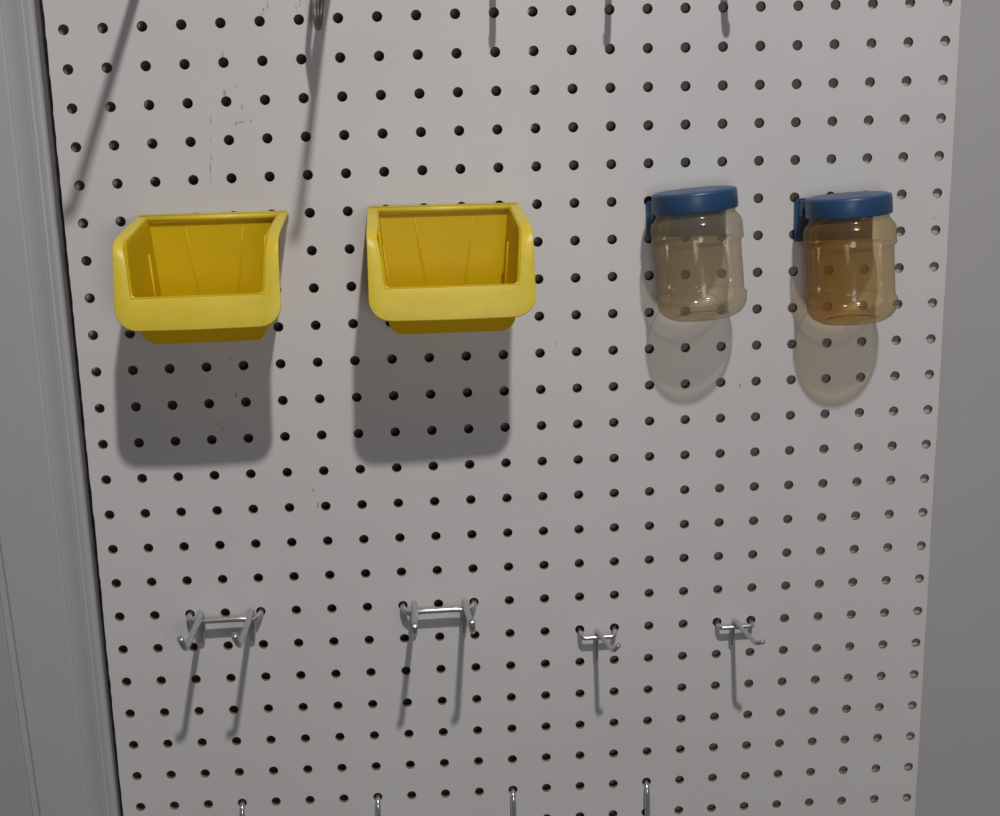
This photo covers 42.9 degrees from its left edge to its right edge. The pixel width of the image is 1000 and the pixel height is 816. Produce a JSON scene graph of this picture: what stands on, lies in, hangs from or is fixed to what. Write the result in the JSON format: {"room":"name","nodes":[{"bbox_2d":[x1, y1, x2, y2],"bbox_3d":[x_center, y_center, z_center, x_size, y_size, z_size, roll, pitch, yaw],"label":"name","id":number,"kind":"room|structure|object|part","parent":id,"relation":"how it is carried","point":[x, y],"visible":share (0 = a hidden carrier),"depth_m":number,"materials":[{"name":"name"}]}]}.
{"room":"workshop","nodes":[
{"label":"workshop","id":0,"kind":"room"},
{"bbox_2d":[36,0,122,815],"bbox_3d":[-0.322,-0.032,0.920,0.040,1.140,0.089,-2,12,-3],"label":"wall","id":1,"kind":"structure","parent":0,"point":[41,19],"depth_m":0.90,"materials":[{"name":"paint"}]},
{"bbox_2d":[0,547,39,815],"bbox_3d":[-0.359,-0.031,0.919,0.048,1.140,0.088,-2,12,-3],"label":"door frame","id":2,"kind":"structure","parent":1,"relation":"attached to","point":[3,590],"depth_m":0.93,"materials":[{"name":"white paint"}]},
{"bbox_2d":[59,0,999,815],"bbox_3d":[0.333,-0.060,0.958,1.272,1.140,0.102,-2,12,-3],"label":"wall","id":3,"kind":"structure","parent":0,"point":[958,771],"depth_m":0.93,"materials":[{"name":"white paint"}]},
{"bbox_2d":[0,595,32,815],"bbox_3d":[-0.552,-0.018,0.887,0.399,1.140,0.038,-2,12,-3],"label":"door","id":4,"kind":"structure","parent":3,"relation":"in","point":[15,800],"depth_m":0.94,"materials":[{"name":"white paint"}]},
{"bbox_2d":[0,0,120,815],"bbox_3d":[-0.334,-0.022,0.873,0.082,1.140,0.008,-2,12,-3],"label":"trim","id":5,"kind":"structure","parent":3,"relation":"attached to","point":[46,544],"depth_m":0.89,"materials":[{"name":"white paint"}]},
{"bbox_2d":[42,0,960,815],"bbox_3d":[0.014,-0.025,0.892,0.608,0.766,0.003,-2,12,-3],"label":"pegboard","id":6,"kind":"object","parent":3,"relation":"attached to","point":[590,29],"visible":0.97,"depth_m":0.90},
{"bbox_2d":[112,210,288,343],"bbox_3d":[-0.189,-0.084,0.820,0.102,0.077,0.087,-2,12,-3],"label":"storage bin","id":7,"kind":"object","parent":6,"relation":"attached to","point":[194,277],"visible":1,"depth_m":0.82,"materials":[{"name":"yellow plastic"}]},
{"bbox_2d":[177,607,264,650],"bbox_3d":[-0.195,0.157,0.884,0.055,0.036,0.095,-2,12,-3],"label":"hook","id":8,"kind":"object","parent":6,"relation":"attached to","point":[250,620],"visible":1,"depth_m":0.90,"materials":[{"name":"metal"}]},
{"bbox_2d":[240,799,245,815],"bbox_3d":[-0.190,0.317,0.942,0.005,0.057,0.048,-3,13,-7],"label":"wire hook","id":9,"kind":"object","parent":6,"relation":"attached to","point":[243,801],"visible":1,"depth_m":0.95,"materials":[{"name":"metal"}]},
{"bbox_2d":[375,793,380,815],"bbox_3d":[-0.090,0.314,0.948,0.004,0.057,0.048,-2,12,-3],"label":"wire hook","id":10,"kind":"object","parent":6,"relation":"attached to","point":[378,795],"visible":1,"depth_m":0.95,"materials":[{"name":"metal"}]},
{"bbox_2d":[400,598,476,635],"bbox_3d":[-0.043,0.151,0.892,0.056,0.041,0.095,-2,12,-3],"label":"hook","id":11,"kind":"object","parent":6,"relation":"attached to","point":[466,610],"visible":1,"depth_m":0.91,"materials":[{"name":"metal"}]},
{"bbox_2d":[366,202,535,333],"bbox_3d":[-0.033,-0.090,0.825,0.104,0.077,0.089,-2,12,-5],"label":"storage bin","id":12,"kind":"object","parent":6,"relation":"attached to","point":[441,268],"visible":1,"depth_m":0.85,"materials":[{"name":"yellow plastic"}]},
{"bbox_2d":[510,786,516,815],"bbox_3d":[0.011,0.311,0.953,0.004,0.057,0.048,-2,12,-3],"label":"wire hook","id":13,"kind":"object","parent":6,"relation":"attached to","point":[512,788],"visible":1,"depth_m":0.96,"materials":[{"name":"metal"}]},
{"bbox_2d":[577,623,620,659],"bbox_3d":[0.073,0.173,0.915,0.029,0.034,0.069,-2,12,-3],"label":"hook","id":14,"kind":"object","parent":6,"relation":"attached to","point":[598,635],"visible":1,"depth_m":0.93,"materials":[{"name":"metal"}]},
{"bbox_2d":[643,778,649,815],"bbox_3d":[0.112,0.309,0.959,0.004,0.063,0.048,-2,12,-1],"label":"wire hook","id":15,"kind":"object","parent":6,"relation":"attached to","point":[645,780],"visible":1,"depth_m":0.96,"materials":[{"name":"metal"}]},
{"bbox_2d":[646,185,742,321],"bbox_3d":[0.133,-0.103,0.849,0.064,0.088,0.061,-2,12,-3],"label":"jar","id":16,"kind":"object","parent":6,"relation":"attached to","point":[695,211],"visible":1,"depth_m":0.84,"materials":[{"name":"clear plastic"}]},
{"bbox_3d":[0.128,-0.129,0.868,0.055,0.025,0.012,-2,12,-3],"label":"hanger plate","id":17,"kind":"part","parent":16,"relation":"part of","materials":[{"name":"blue plastic"}]},
{"bbox_3d":[0.128,-0.137,0.841,0.056,0.013,0.056,-7,13,-2],"label":"lid","id":18,"kind":"part","parent":16,"relation":"part of","materials":[{"name":"blue plastic"}]},
{"bbox_2d":[713,616,764,644],"bbox_3d":[0.174,0.166,0.920,0.029,0.025,0.069,-2,12,-3],"label":"hook","id":19,"kind":"object","parent":6,"relation":"attached to","point":[735,624],"visible":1,"depth_m":0.93,"materials":[{"name":"metal"}]},
{"bbox_2d":[794,191,897,325],"bbox_3d":[0.236,-0.101,0.855,0.063,0.087,0.061,-2,12,-3],"label":"jar","id":20,"kind":"object","parent":6,"relation":"attached to","point":[845,215],"visible":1,"depth_m":0.85,"materials":[{"name":"clear plastic"}]},
{"bbox_3d":[0.230,-0.130,0.874,0.055,0.029,0.012,-2,12,-3],"label":"hanger plate","id":21,"kind":"part","parent":20,"relation":"part of","materials":[{"name":"blue plastic"}]},
{"bbox_3d":[0.232,-0.135,0.848,0.056,0.013,0.056,-6,13,-2],"label":"lid","id":22,"kind":"part","parent":20,"relation":"part of","materials":[{"name":"blue plastic"}]},
{"bbox_3d":[-0.101,-0.284,0.741,0.008,0.014,0.173,-2,12,-3],"label":"wire","id":23,"kind":"object","parent":6,"relation":"attached to","visible":0},
{"bbox_2d":[310,0,324,30],"bbox_3d":[-0.110,-0.271,0.793,0.018,0.069,0.006,-4,13,-11],"label":"tie","id":24,"kind":"object","parent":23,"relation":"hanging from","point":[317,6],"visible":1,"depth_m":0.80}
]}

